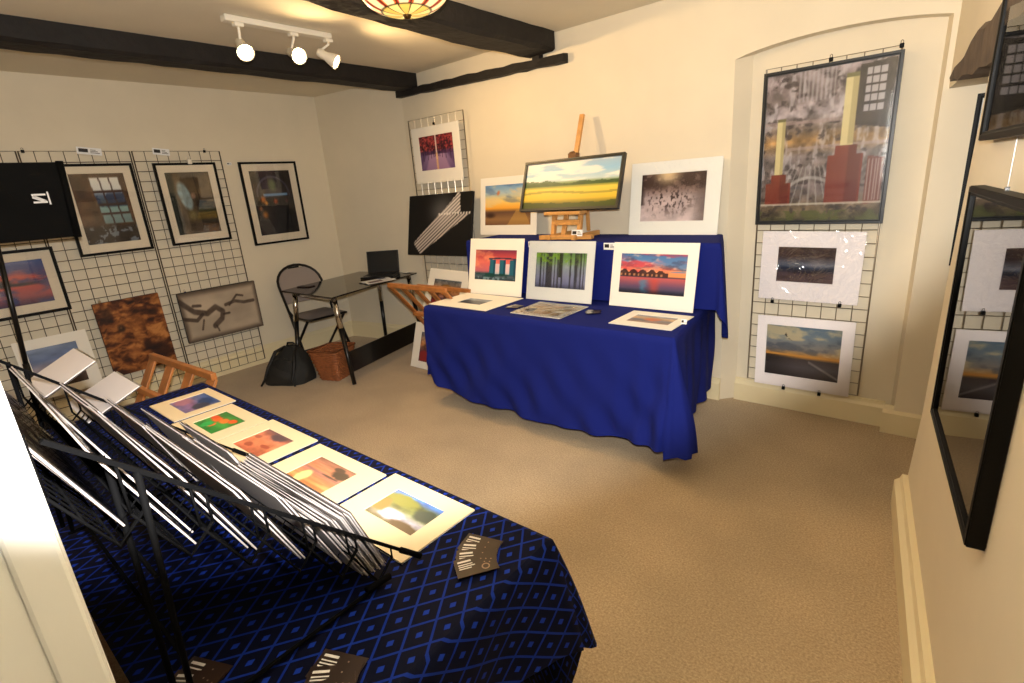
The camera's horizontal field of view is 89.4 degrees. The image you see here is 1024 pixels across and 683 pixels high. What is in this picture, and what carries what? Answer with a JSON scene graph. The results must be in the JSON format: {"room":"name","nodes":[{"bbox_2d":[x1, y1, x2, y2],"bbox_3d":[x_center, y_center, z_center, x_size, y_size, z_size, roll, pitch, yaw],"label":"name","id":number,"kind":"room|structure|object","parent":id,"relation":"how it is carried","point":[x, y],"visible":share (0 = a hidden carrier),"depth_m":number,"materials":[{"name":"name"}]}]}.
{"room":"art gallery","nodes":[
{"label":"art gallery","id":0,"kind":"room"},
{"bbox_2d":[0,71,350,409],"bbox_3d":[-2.996,-0.818,4.339,0.200,2.460,3.310,10,22,39],"label":"wall","id":1,"kind":"structure","parent":0,"point":[40,114],"depth_m":4.31,"materials":[{"name":"beige paint"}]},
{"bbox_2d":[0,151,79,416],"bbox_3d":[-3.518,-0.302,3.559,0.010,1.903,0.653,10,22,39],"label":"mesh panel","id":2,"kind":"object","parent":1,"relation":"attached to","point":[44,241],"visible":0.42,"depth_m":3.69,"materials":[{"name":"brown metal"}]},
{"bbox_2d":[11,329,101,397],"bbox_3d":[-3.322,0.171,3.796,0.056,0.432,0.420,10,22,39],"label":"print","id":3,"kind":"object","parent":2,"relation":"attached to","point":[42,352],"visible":0.4,"depth_m":3.79,"materials":[{"name":"white"}]},
{"bbox_2d":[26,341,88,384],"bbox_3d":[-3.326,0.177,3.791,0.001,0.305,0.285,1,16,41],"label":"artwork","id":4,"kind":"object","parent":3,"relation":"attached to","point":[40,358],"depth_m":3.75},
{"bbox_2d":[17,151,186,400],"bbox_3d":[-3.100,-0.479,4.040,0.010,1.903,0.658,10,22,39],"label":"mesh panel","id":5,"kind":"object","parent":1,"relation":"attached to","point":[119,161],"visible":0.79,"depth_m":4.04,"materials":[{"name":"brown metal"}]},
{"bbox_2d":[0,246,71,321],"bbox_3d":[-3.461,-0.386,3.561,0.028,0.460,0.570,10,22,39],"label":"framed picture","id":6,"kind":"object","parent":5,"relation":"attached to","point":[37,286],"visible":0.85,"depth_m":3.65,"materials":[{"name":"black"}]},
{"bbox_2d":[0,259,54,308],"bbox_3d":[-3.464,-0.389,3.562,0.001,0.305,0.420,10,22,39],"label":"artwork","id":7,"kind":"object","parent":6,"relation":"attached to","point":[28,280],"depth_m":3.63},
{"bbox_2d":[64,163,153,256],"bbox_3d":[-3.072,-1.001,3.915,0.028,0.655,0.477,10,22,39],"label":"framed picture","id":8,"kind":"object","parent":5,"relation":"attached to","point":[106,197],"visible":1,"depth_m":3.92,"materials":[{"name":"black"}]},
{"bbox_2d":[67,173,140,244],"bbox_3d":[-3.075,-1.006,3.916,0.001,0.509,0.341,10,22,39],"label":"artwork","id":9,"kind":"object","parent":8,"relation":"attached to","point":[103,203],"depth_m":3.91},
{"bbox_2d":[91,292,176,374],"bbox_3d":[-3.030,-0.061,4.173,0.026,0.603,0.462,10,22,39],"label":"print","id":10,"kind":"object","parent":5,"relation":"attached to","point":[131,328],"visible":0.94,"depth_m":4.14,"materials":[{"name":"brown"}]},
{"bbox_2d":[28,320,353,424],"bbox_3d":[-2.764,0.263,4.672,0.022,0.170,3.110,10,22,39],"label":"baseboard","id":11,"kind":"structure","parent":1,"relation":"attached to","point":[319,337],"depth_m":4.87,"materials":[{"name":"beige paint"}]},
{"bbox_2d":[131,151,264,378],"bbox_3d":[-2.679,-0.657,4.524,0.010,1.903,0.658,10,22,39],"label":"mesh panel","id":12,"kind":"object","parent":1,"relation":"attached to","point":[171,257],"visible":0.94,"depth_m":4.49,"materials":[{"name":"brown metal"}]},
{"bbox_2d":[151,162,231,245],"bbox_3d":[-2.682,-1.166,4.364,0.028,0.650,0.472,10,22,39],"label":"framed picture","id":13,"kind":"object","parent":12,"relation":"attached to","point":[191,196],"visible":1,"depth_m":4.36,"materials":[{"name":"black"}]},
{"bbox_2d":[164,172,220,234],"bbox_3d":[-2.684,-1.169,4.365,0.001,0.499,0.336,10,22,39],"label":"artwork","id":14,"kind":"object","parent":13,"relation":"attached to","point":[191,194],"depth_m":4.36},
{"bbox_2d":[176,280,263,343],"bbox_3d":[-2.606,-0.275,4.653,0.026,0.435,0.655,10,22,39],"label":"print","id":15,"kind":"object","parent":12,"relation":"attached to","point":[209,313],"visible":1,"depth_m":4.62,"materials":[{"name":"grey"}]},
{"bbox_2d":[237,161,308,245],"bbox_3d":[-2.264,-1.327,4.949,0.028,0.745,0.545,10,22,39],"label":"framed picture","id":16,"kind":"object","parent":1,"relation":"attached to","point":[272,192],"visible":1,"depth_m":4.94,"materials":[{"name":"black"}]},
{"bbox_2d":[248,170,299,235],"bbox_3d":[-2.267,-1.330,4.950,0.001,0.584,0.389,10,22,39],"label":"artwork","id":17,"kind":"object","parent":16,"relation":"attached to","point":[272,190],"depth_m":4.94},
{"bbox_2d":[0,0,661,96],"bbox_3d":[-1.050,-1.492,1.634,6.600,0.100,5.600,10,22,39],"label":"ceiling","id":18,"kind":"structure","parent":0,"point":[357,40],"depth_m":3.16,"materials":[{"name":"paint"}]},
{"bbox_2d":[0,14,416,91],"bbox_3d":[-1.936,-1.813,3.314,0.203,0.124,3.295,10,22,39],"label":"ceiling beam","id":19,"kind":"structure","parent":18,"relation":"attached to","point":[17,33],"depth_m":3.09,"materials":[{"name":"brown wood"}]},
{"bbox_2d":[220,13,340,69],"bbox_3d":[-1.319,-1.722,3.026,0.163,0.222,0.686,10,22,39],"label":"track","id":20,"kind":"object","parent":18,"relation":"attached to","point":[245,52],"visible":1,"depth_m":3.00,"materials":[{"name":"white metal"}]},
{"bbox_2d":[362,0,445,19],"bbox_3d":[-0.450,-1.490,2.136,0.389,0.280,0.389,11,23,42],"label":"glass lamp","id":21,"kind":"object","parent":18,"relation":"hanging from","point":[397,9],"visible":1,"depth_m":2.12,"materials":[{"name":"multicoloured glass"}]},
{"bbox_2d":[304,0,554,57],"bbox_3d":[-0.843,-1.622,2.416,0.273,0.131,3.270,10,22,39],"label":"ceiling beam","id":22,"kind":"structure","parent":18,"relation":"attached to","point":[453,22],"depth_m":2.98,"materials":[{"name":"brown wood"}]},
{"bbox_2d":[314,87,425,324],"bbox_3d":[-1.312,-1.236,5.299,1.090,2.460,0.440,10,22,39],"label":"wall","id":23,"kind":"structure","parent":0,"point":[363,132],"depth_m":5.11,"materials":[{"name":"beige paint"}]},
{"bbox_2d":[352,321,407,337],"bbox_3d":[-1.313,-0.106,5.529,1.106,0.170,0.022,5,19,29],"label":"baseboard","id":24,"kind":"structure","parent":23,"relation":"attached to","point":[360,328],"depth_m":5.64,"materials":[{"name":"beige paint"}]},
{"bbox_2d":[74,336,915,682],"bbox_3d":[-0.864,0.953,2.371,6.600,0.100,5.600,10,22,39],"label":"floor","id":25,"kind":"structure","parent":0,"point":[765,554],"depth_m":2.36,"materials":[{"name":"beige carpet"}]},
{"bbox_2d":[0,161,81,429],"bbox_3d":[-2.669,-0.051,2.865,0.574,1.785,0.475,-6,17,-5],"label":"stand","id":26,"kind":"object","parent":25,"relation":"on","point":[36,200],"visible":0.95,"depth_m":2.79,"materials":[{"name":"black fabric"}]},
{"bbox_2d":[135,353,217,402],"bbox_3d":[-1.836,0.505,2.689,0.815,0.722,0.397,8,21,36],"label":"chair","id":27,"kind":"object","parent":25,"relation":"on","point":[171,364],"visible":0.31,"depth_m":2.76,"materials":[{"name":"brown wood"}]},
{"bbox_2d":[261,342,315,386],"bbox_3d":[-1.945,0.179,4.451,0.435,0.338,0.340,-1,17,11],"label":"backpack","id":28,"kind":"object","parent":25,"relation":"on","point":[292,366],"visible":1,"depth_m":4.38,"materials":[{"name":"black fabric"}]},
{"bbox_2d":[276,263,349,353],"bbox_3d":[-1.908,-0.281,4.985,0.560,0.921,0.495,11,23,41],"label":"folding chair","id":29,"kind":"object","parent":25,"relation":"on","point":[294,276],"visible":0.73,"depth_m":4.96,"materials":[{"name":"black"}]},
{"bbox_2d":[307,342,354,380],"bbox_3d":[-1.532,0.174,4.454,0.287,0.282,0.287,2,18,20],"label":"basket","id":30,"kind":"object","parent":25,"relation":"on","point":[330,363],"visible":0.91,"depth_m":4.37,"materials":[{"name":"brown wicker"}]},
{"bbox_2d":[281,271,419,384],"bbox_3d":[-1.457,-0.187,4.869,0.916,0.734,1.177,5,19,28],"label":"glass desk","id":31,"kind":"object","parent":25,"relation":"on","point":[329,289],"visible":0.7,"depth_m":4.62,"materials":[{"name":"black"}]},
{"bbox_2d":[360,250,399,278],"bbox_3d":[-1.283,-0.748,5.007,0.320,0.229,0.278,-3,17,5],"label":"laptop","id":32,"kind":"object","parent":31,"relation":"on","point":[379,263],"visible":1,"depth_m":5.10,"materials":[{"name":"black plastic"}]},
{"bbox_2d":[411,321,427,369],"bbox_3d":[-0.695,0.050,4.476,0.480,0.380,0.133,10,22,39],"label":"print","id":33,"kind":"object","parent":25,"relation":"on","point":[419,353],"visible":0.33,"depth_m":4.57,"materials":[{"name":"white"}]},
{"bbox_2d":[387,268,470,324],"bbox_3d":[-0.579,-0.129,4.294,0.880,0.829,0.653,10,22,39],"label":"rack","id":34,"kind":"object","parent":25,"relation":"on","point":[431,289],"depth_m":4.28,"materials":[{"name":"brown wood"}]},
{"bbox_2d":[430,279,461,302],"bbox_3d":[-0.585,-0.406,4.524,0.340,0.270,0.001,12,0,38],"label":"artwork","id":35,"kind":"object","parent":34,"relation":"attached to","point":[438,282],"depth_m":4.53},
{"bbox_3d":[-0.854,0.757,1.592,1.895,0.722,0.665,10,22,39],"label":"trestle table","id":36,"kind":"object","parent":25,"relation":"on","visible":0},
{"bbox_2d":[33,383,596,682],"bbox_3d":[-0.818,0.696,1.596,2.051,0.630,0.770,10,22,39],"label":"tablecloth","id":37,"kind":"object","parent":36,"relation":"on","point":[525,619],"visible":0.44,"depth_m":1.05,"materials":[{"name":"blue fabric"}]},
{"bbox_2d":[149,388,235,421],"bbox_3d":[-1.290,0.251,2.087,0.275,0.004,0.225,10,22,39],"label":"print","id":38,"kind":"object","parent":37,"relation":"on","point":[198,402],"visible":1,"depth_m":2.08,"materials":[{"name":"beige"}]},
{"bbox_2d":[170,393,220,412],"bbox_3d":[-1.284,0.248,2.095,0.185,0.001,0.135,10,22,39],"label":"artwork","id":39,"kind":"object","parent":38,"relation":"on","point":[202,400],"depth_m":2.09},
{"bbox_2d":[181,656,232,682],"bbox_3d":[-0.524,0.560,0.869,0.086,0.002,0.055,1,18,17],"label":"business card","id":40,"kind":"object","parent":37,"relation":"on","point":[196,663],"visible":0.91,"depth_m":0.89,"materials":[{"name":"black"}]},
{"bbox_2d":[0,360,421,682],"bbox_3d":[-0.698,0.230,1.109,0.852,0.514,0.517,10,22,39],"label":"rack","id":41,"kind":"object","parent":37,"relation":"on","point":[120,493],"visible":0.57,"depth_m":0.81,"materials":[{"name":"black"}]},
{"bbox_2d":[31,348,97,397],"bbox_3d":[-1.138,0.077,1.304,0.226,0.063,0.122,10,22,39],"label":"print","id":42,"kind":"object","parent":41,"relation":"in","point":[74,362],"visible":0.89,"depth_m":1.29,"materials":[{"name":"grey"}]},
{"bbox_2d":[8,400,124,526],"bbox_3d":[-0.727,0.135,0.780,0.437,0.208,0.090,10,22,39],"label":"print","id":43,"kind":"object","parent":41,"relation":"in","point":[59,461],"visible":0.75,"depth_m":0.72,"materials":[{"name":"grey"}]},
{"bbox_2d":[67,371,141,422],"bbox_3d":[-1.063,0.140,1.346,0.226,0.057,0.125,10,22,39],"label":"print","id":44,"kind":"object","parent":41,"relation":"in","point":[116,386],"visible":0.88,"depth_m":1.34,"materials":[{"name":"grey"}]},
{"bbox_2d":[27,385,197,543],"bbox_3d":[-0.660,0.185,0.837,0.437,0.196,0.086,10,22,39],"label":"print","id":45,"kind":"object","parent":41,"relation":"in","point":[79,439],"visible":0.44,"depth_m":0.75,"materials":[{"name":"grey"}]},
{"bbox_2d":[103,397,197,480],"bbox_3d":[-0.870,0.227,1.237,0.312,0.174,0.073,10,22,39],"label":"print","id":46,"kind":"object","parent":41,"relation":"in","point":[135,425],"visible":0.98,"depth_m":1.19,"materials":[{"name":"grey"}]},
{"bbox_2d":[88,406,247,547],"bbox_3d":[-0.632,0.229,0.930,0.454,0.185,0.082,10,22,39],"label":"print","id":47,"kind":"object","parent":41,"relation":"in","point":[155,464],"visible":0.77,"depth_m":0.83,"materials":[{"name":"grey"}]},
{"bbox_2d":[98,412,257,549],"bbox_3d":[-0.602,0.235,0.914,0.429,0.180,0.078,9,22,38],"label":"print","id":48,"kind":"object","parent":41,"relation":"in","point":[171,470],"visible":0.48,"depth_m":0.81,"materials":[{"name":"grey"}]},
{"bbox_2d":[141,407,219,473],"bbox_3d":[-0.815,0.267,1.299,0.316,0.185,0.077,10,22,39],"label":"print","id":49,"kind":"object","parent":41,"relation":"in","point":[172,433],"visible":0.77,"depth_m":1.27,"materials":[{"name":"grey"}]},
{"bbox_2d":[145,427,300,558],"bbox_3d":[-0.561,0.275,0.985,0.427,0.183,0.081,10,22,39],"label":"print","id":50,"kind":"object","parent":41,"relation":"in","point":[205,475],"visible":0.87,"depth_m":0.92,"materials":[{"name":"grey"}]},
{"bbox_2d":[146,425,305,558],"bbox_3d":[-0.559,0.275,0.988,0.447,0.185,0.080,10,22,39],"label":"print","id":51,"kind":"object","parent":41,"relation":"in","point":[238,490],"visible":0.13,"depth_m":0.88,"materials":[{"name":"grey"}]},
{"bbox_2d":[182,434,331,556],"bbox_3d":[-0.545,0.312,1.083,0.439,0.182,0.080,9,22,38],"label":"print","id":52,"kind":"object","parent":41,"relation":"in","point":[268,499],"visible":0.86,"depth_m":1.05,"materials":[{"name":"grey"}]},
{"bbox_2d":[193,436,341,562],"bbox_3d":[-0.509,0.314,1.055,0.408,0.191,0.082,10,22,39],"label":"print","id":53,"kind":"object","parent":41,"relation":"in","point":[281,498],"visible":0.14,"depth_m":0.96,"materials":[{"name":"grey"}]},
{"bbox_2d":[243,459,377,568],"bbox_3d":[-0.449,0.367,1.127,0.403,0.160,0.063,9,21,38],"label":"print","id":54,"kind":"object","parent":41,"relation":"in","point":[337,518],"visible":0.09,"depth_m":1.03,"materials":[{"name":"grey"}]},
{"bbox_2d":[245,456,381,568],"bbox_3d":[-0.445,0.365,1.130,0.409,0.162,0.063,10,22,39],"label":"print","id":55,"kind":"object","parent":41,"relation":"in","point":[377,564],"visible":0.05,"depth_m":1.03,"materials":[{"name":"grey"}]},
{"bbox_2d":[249,452,386,565],"bbox_3d":[-0.443,0.361,1.147,0.428,0.164,0.060,10,22,39],"label":"print","id":56,"kind":"object","parent":41,"relation":"in","point":[321,496],"visible":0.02,"depth_m":1.04,"materials":[{"name":"grey"}]},
{"bbox_2d":[171,404,267,441],"bbox_3d":[-1.065,0.296,1.881,0.300,0.004,0.215,10,22,39],"label":"print","id":57,"kind":"object","parent":37,"relation":"on","point":[217,424],"visible":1,"depth_m":1.88,"materials":[{"name":"beige"}]},
{"bbox_2d":[194,412,244,433],"bbox_3d":[-1.068,0.295,1.886,0.170,0.001,0.120,10,22,39],"label":"artwork","id":58,"kind":"object","parent":57,"relation":"on","point":[216,423],"depth_m":1.88},
{"bbox_2d":[216,419,317,462],"bbox_3d":[-0.819,0.333,1.698,0.303,0.004,0.221,10,22,39],"label":"print","id":59,"kind":"object","parent":37,"relation":"on","point":[272,440],"visible":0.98,"depth_m":1.70,"materials":[{"name":"beige"}]},
{"bbox_2d":[233,429,292,456],"bbox_3d":[-0.818,0.332,1.700,0.173,0.001,0.126,10,22,39],"label":"artwork","id":60,"kind":"object","parent":59,"relation":"on","point":[261,443],"depth_m":1.70},
{"bbox_2d":[272,444,385,502],"bbox_3d":[-0.553,0.381,1.471,0.343,0.004,0.221,10,22,39],"label":"print","id":61,"kind":"object","parent":37,"relation":"on","point":[337,476],"visible":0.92,"depth_m":1.48,"materials":[{"name":"beige"}]},
{"bbox_2d":[286,457,355,492],"bbox_3d":[-0.547,0.379,1.474,0.188,0.001,0.124,10,22,39],"label":"artwork","id":62,"kind":"object","parent":61,"relation":"on","point":[321,474],"depth_m":1.47},
{"bbox_2d":[305,649,368,676],"bbox_3d":[-0.292,0.544,0.863,0.086,0.002,0.055,1,18,17],"label":"business card","id":63,"kind":"object","parent":37,"relation":"on","point":[329,657],"visible":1,"depth_m":0.88,"materials":[{"name":"black"}]},
{"bbox_2d":[305,663,361,682],"bbox_3d":[-0.293,0.550,0.839,0.086,0.002,0.055,-4,17,0],"label":"business card","id":64,"kind":"object","parent":63,"relation":"on","point":[317,673],"visible":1,"depth_m":0.85,"materials":[{"name":"black"}]},
{"bbox_2d":[340,473,474,563],"bbox_3d":[-0.280,0.420,1.271,0.305,0.004,0.225,10,22,39],"label":"print","id":65,"kind":"object","parent":37,"relation":"on","point":[398,511],"visible":1,"depth_m":1.26,"materials":[{"name":"beige"}]},
{"bbox_2d":[365,489,443,534],"bbox_3d":[-0.266,0.418,1.275,0.180,0.001,0.110,10,22,39],"label":"artwork","id":66,"kind":"object","parent":65,"relation":"on","point":[405,512],"depth_m":1.27},
{"bbox_2d":[457,533,502,548],"bbox_3d":[-0.070,0.446,1.133,0.086,0.002,0.055,4,18,25],"label":"business card","id":67,"kind":"object","parent":37,"relation":"on","point":[470,537],"visible":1,"depth_m":1.15,"materials":[{"name":"black"}]},
{"bbox_2d":[455,541,499,558],"bbox_3d":[-0.074,0.451,1.112,0.086,0.002,0.055,-1,17,11],"label":"business card","id":68,"kind":"object","parent":67,"relation":"on","point":[464,545],"visible":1,"depth_m":1.13,"materials":[{"name":"black"}]},
{"bbox_2d":[456,547,496,559],"bbox_3d":[-0.075,0.456,1.090,0.086,0.002,0.055,-5,17,-2],"label":"business card","id":69,"kind":"object","parent":68,"relation":"on","point":[460,554],"visible":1,"depth_m":1.11,"materials":[{"name":"black"}]},
{"bbox_2d":[453,551,499,578],"bbox_3d":[-0.074,0.461,1.069,0.086,0.002,0.055,-9,17,-15],"label":"business card","id":70,"kind":"object","parent":69,"relation":"on","point":[483,562],"visible":1,"depth_m":1.07,"materials":[{"name":"black"}]},
{"bbox_3d":[0.358,0.083,3.529,1.645,0.718,0.905,10,22,39],"label":"trestle table","id":71,"kind":"object","parent":25,"relation":"on","visible":0},
{"bbox_2d":[424,293,714,459],"bbox_3d":[0.380,0.067,3.387,2.027,0.625,1.129,10,22,39],"label":"tablecloth","id":72,"kind":"object","parent":71,"relation":"on","point":[579,370],"visible":0.9,"depth_m":2.93,"materials":[{"name":"blue fabric"}]},
{"bbox_2d":[429,293,522,310],"bbox_3d":[-0.253,-0.280,3.600,0.540,0.004,0.390,10,22,39],"label":"print","id":73,"kind":"object","parent":72,"relation":"on","point":[472,301],"visible":1,"depth_m":3.58,"materials":[{"name":"white"}]},
{"bbox_2d":[468,238,524,296],"bbox_3d":[-0.121,-0.541,3.751,0.500,0.396,0.091,9,21,37],"label":"print","id":74,"kind":"object","parent":72,"relation":"on","point":[496,265],"visible":1,"depth_m":3.74,"materials":[{"name":"white"}]},
{"bbox_2d":[475,250,516,281],"bbox_3d":[-0.123,-0.554,3.751,0.385,0.220,0.001,9,9,37],"label":"artwork","id":75,"kind":"object","parent":74,"relation":"attached to","point":[500,265],"depth_m":3.74},
{"bbox_2d":[510,302,588,318],"bbox_3d":[0.231,-0.197,3.197,0.378,0.007,0.314,10,22,39],"label":"print","id":76,"kind":"object","parent":72,"relation":"on","point":[540,309],"visible":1,"depth_m":3.18,"materials":[{"name":"white"}]},
{"bbox_2d":[519,304,576,315],"bbox_3d":[0.226,-0.199,3.207,0.290,0.001,0.240,10,22,39],"label":"artwork","id":77,"kind":"object","parent":76,"relation":"on","point":[555,312],"depth_m":3.21},
{"bbox_2d":[526,241,595,303],"bbox_3d":[0.310,-0.462,3.394,0.518,0.388,0.091,9,21,37],"label":"print","id":78,"kind":"object","parent":72,"relation":"on","point":[562,271],"visible":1,"depth_m":3.38,"materials":[{"name":"white"}]},
{"bbox_2d":[535,252,586,289],"bbox_3d":[0.315,-0.465,3.392,0.390,0.232,0.001,9,9,37],"label":"artwork","id":79,"kind":"object","parent":78,"relation":"attached to","point":[553,270],"depth_m":3.38},
{"bbox_2d":[609,310,693,330],"bbox_3d":[0.755,-0.117,2.803,0.355,0.004,0.300,10,22,39],"label":"print","id":80,"kind":"object","parent":72,"relation":"on","point":[652,320],"visible":1,"depth_m":2.79,"materials":[{"name":"white"}]},
{"bbox_2d":[627,314,676,324],"bbox_3d":[0.760,-0.118,2.805,0.240,0.001,0.150,10,22,39],"label":"artwork","id":81,"kind":"object","parent":80,"relation":"on","point":[638,318],"depth_m":2.80},
{"bbox_2d":[609,242,700,312],"bbox_3d":[0.819,-0.383,3.022,0.525,0.377,0.087,10,22,39],"label":"print","id":82,"kind":"object","parent":72,"relation":"on","point":[647,275],"visible":1,"depth_m":3.01,"materials":[{"name":"white"}]},
{"bbox_2d":[619,253,687,296],"bbox_3d":[0.817,-0.393,3.022,0.410,0.235,0.001,10,9,39],"label":"artwork","id":83,"kind":"object","parent":82,"relation":"attached to","point":[657,274],"depth_m":3.01},
{"bbox_3d":[0.465,-0.527,3.610,1.680,0.367,0.315,10,22,39],"label":"display riser","id":84,"kind":"object","parent":72,"relation":"on","visible":0},
{"bbox_2d":[466,234,727,337],"bbox_3d":[0.548,-0.400,3.594,2.004,0.634,0.494,10,22,39],"label":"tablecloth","id":85,"kind":"object","parent":84,"relation":"on","point":[710,292],"visible":0.37,"depth_m":3.09,"materials":[{"name":"blue fabric"}]},
{"bbox_2d":[480,175,536,234],"bbox_3d":[-0.034,-1.078,4.107,0.585,0.446,0.067,10,22,39],"label":"print","id":86,"kind":"object","parent":85,"relation":"on","point":[500,196],"visible":0.88,"depth_m":4.13,"materials":[{"name":"white"}]},
{"bbox_2d":[485,183,530,224],"bbox_3d":[-0.037,-1.086,4.108,0.475,0.315,0.001,10,14,39],"label":"artwork","id":87,"kind":"object","parent":86,"relation":"attached to","point":[502,202],"depth_m":4.12},
{"bbox_2d":[539,114,599,239],"bbox_3d":[0.421,-1.113,3.491,0.395,0.803,0.359,10,22,39],"label":"easel","id":88,"kind":"object","parent":85,"relation":"on","point":[564,234],"visible":0.8,"depth_m":3.50,"materials":[{"name":"brown wood"}]},
{"bbox_2d":[519,152,626,211],"bbox_3d":[0.381,-1.043,3.432,0.775,0.336,0.138,10,22,39],"label":"framed picture","id":89,"kind":"object","parent":88,"relation":"on","point":[592,182],"visible":1,"depth_m":3.40,"materials":[{"name":"grey"}]},
{"bbox_2d":[629,156,723,234],"bbox_3d":[1.014,-0.906,3.257,0.593,0.455,0.070,10,22,39],"label":"print","id":90,"kind":"object","parent":85,"relation":"on","point":[673,197],"visible":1,"depth_m":3.24,"materials":[{"name":"white"}]},
{"bbox_2d":[640,170,706,220],"bbox_3d":[1.009,-0.910,3.262,0.420,0.295,0.001,10,14,39],"label":"artwork","id":91,"kind":"object","parent":90,"relation":"attached to","point":[680,196],"depth_m":3.25},
{"bbox_2d":[402,0,986,414],"bbox_3d":[1.153,-0.868,3.453,5.110,2.460,0.300,10,22,39],"label":"wall","id":92,"kind":"structure","parent":0,"point":[664,80],"depth_m":3.02,"materials":[{"name":"beige paint"}]},
{"bbox_2d":[408,110,474,283],"bbox_3d":[-0.591,-1.027,4.631,0.688,1.843,0.010,10,22,39],"label":"mesh panel","id":93,"kind":"object","parent":92,"relation":"attached to","point":[443,263],"visible":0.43,"depth_m":4.53,"materials":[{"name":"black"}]},
{"bbox_2d":[411,120,463,183],"bbox_3d":[-0.645,-1.608,4.436,0.590,0.460,0.004,10,22,39],"label":"print","id":94,"kind":"object","parent":93,"relation":"attached to","point":[436,148],"visible":1,"depth_m":4.42,"materials":[{"name":"white"}]},
{"bbox_2d":[419,132,454,170],"bbox_3d":[-0.646,-1.622,4.431,0.420,0.280,0.001,10,22,39],"label":"artwork","id":95,"kind":"object","parent":94,"relation":"attached to","point":[436,151],"depth_m":4.43},
{"bbox_2d":[408,191,474,255],"bbox_3d":[-0.639,-1.026,4.545,0.806,0.532,0.143,10,22,39],"label":"print","id":96,"kind":"object","parent":93,"relation":"attached to","point":[439,224],"visible":0.98,"depth_m":4.51,"materials":[{"name":"black"}]},
{"bbox_2d":[395,53,567,97],"bbox_3d":[-0.325,-2.062,4.054,1.783,0.106,0.060,10,22,39],"label":"trim","id":97,"kind":"structure","parent":92,"relation":"attached to","point":[558,59],"depth_m":3.92,"materials":[{"name":"brown wood"}]},
{"bbox_2d":[734,377,885,426],"bbox_3d":[1.812,0.363,3.216,0.820,0.150,0.030,10,22,39],"label":"baseboard","id":98,"kind":"structure","parent":92,"relation":"attached to","point":[868,411],"depth_m":3.17,"materials":[{"name":"beige paint"}]},
{"bbox_2d":[747,45,902,395],"bbox_3d":[1.709,-0.594,2.933,0.613,1.823,0.010,10,22,39],"label":"mesh panel","id":99,"kind":"object","parent":92,"relation":"attached to","point":[878,229],"visible":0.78,"depth_m":2.96,"materials":[{"name":"black"}]},
{"bbox_2d":[754,314,855,396],"bbox_3d":[1.751,0.077,3.123,0.530,0.462,0.007,9,21,39],"label":"print","id":100,"kind":"object","parent":99,"relation":"attached to","point":[816,355],"visible":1,"depth_m":3.11,"materials":[{"name":"white"}]},
{"bbox_2d":[765,324,842,382],"bbox_3d":[1.749,0.068,3.123,0.400,0.320,0.001,9,21,39],"label":"artwork","id":101,"kind":"object","parent":100,"relation":"attached to","point":[809,353],"depth_m":3.12},
{"bbox_2d":[758,231,866,305],"bbox_3d":[1.708,-0.429,2.975,0.533,0.422,0.007,10,22,38],"label":"print","id":102,"kind":"object","parent":99,"relation":"attached to","point":[808,266],"visible":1,"depth_m":2.96,"materials":[{"name":"white"}]},
{"bbox_2d":[776,247,836,283],"bbox_3d":[1.692,-0.441,2.985,0.295,0.205,0.001,10,22,38],"label":"artwork","id":103,"kind":"object","parent":102,"relation":"attached to","point":[795,264],"depth_m":2.98},
{"bbox_2d":[755,49,904,224],"bbox_3d":[1.663,-1.045,2.773,0.622,0.812,0.028,10,22,39],"label":"framed picture","id":104,"kind":"object","parent":99,"relation":"attached to","point":[828,129],"visible":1,"depth_m":2.75,"materials":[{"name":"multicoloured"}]},
{"bbox_2d":[879,403,921,438],"bbox_3d":[2.428,0.486,2.643,0.885,0.155,0.050,10,22,39],"label":"baseboard","id":105,"kind":"object","parent":92,"relation":"attached to","point":[894,422],"visible":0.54,"depth_m":2.85,"materials":[{"name":"beige paint"}]},
{"bbox_2d":[949,93,984,265],"bbox_3d":[2.244,-0.721,2.326,0.330,0.770,0.033,10,22,39],"label":"framed picture","id":106,"kind":"object","parent":92,"relation":"attached to","point":[980,98],"visible":0.02,"depth_m":2.37,"materials":[{"name":"black"}]},
{"bbox_2d":[908,0,1023,682],"bbox_3d":[1.204,-0.179,1.157,0.160,2.460,3.385,7,20,33],"label":"wall","id":107,"kind":"structure","parent":0,"point":[974,598],"depth_m":1.25,"materials":[{"name":"beige paint"}]},
{"bbox_2d":[890,474,935,682],"bbox_3d":[0.995,1.018,1.241,0.045,0.155,2.620,7,20,33],"label":"baseboard","id":108,"kind":"structure","parent":107,"relation":"attached to","point":[916,654],"depth_m":1.68,"materials":[{"name":"beige paint"}]},
{"bbox_2d":[930,185,1023,550],"bbox_3d":[1.139,-0.004,1.267,0.035,0.700,0.730,7,20,33],"label":"mirror","id":109,"kind":"object","parent":107,"relation":"attached to","point":[979,382],"visible":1,"depth_m":1.15,"materials":[{"name":"black"}]},
{"bbox_2d":[950,0,1023,81],"bbox_3d":[1.427,-0.873,1.456,0.126,0.165,1.750,7,20,33],"label":"trim","id":110,"kind":"structure","parent":107,"relation":"attached to","point":[976,62],"depth_m":1.60,"materials":[{"name":"brown wood"}]},
{"bbox_2d":[978,0,1023,140],"bbox_3d":[1.083,-0.716,1.050,0.033,0.557,0.745,7,20,33],"label":"framed picture","id":111,"kind":"object","parent":107,"relation":"attached to","point":[1003,111],"visible":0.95,"depth_m":1.25,"materials":[{"name":"black"}]},
{"bbox_3d":[-2.271,-0.123,1.851,4.600,2.460,0.160,10,22,39],"label":"wall","id":112,"kind":"structure","parent":0,"visible":0},
{"bbox_2d":[0,382,115,682],"bbox_3d":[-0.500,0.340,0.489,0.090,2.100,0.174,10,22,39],"label":"door","id":113,"kind":"structure","parent":112,"relation":"attached to","point":[48,634],"depth_m":0.47,"materials":[{"name":"white paint"}]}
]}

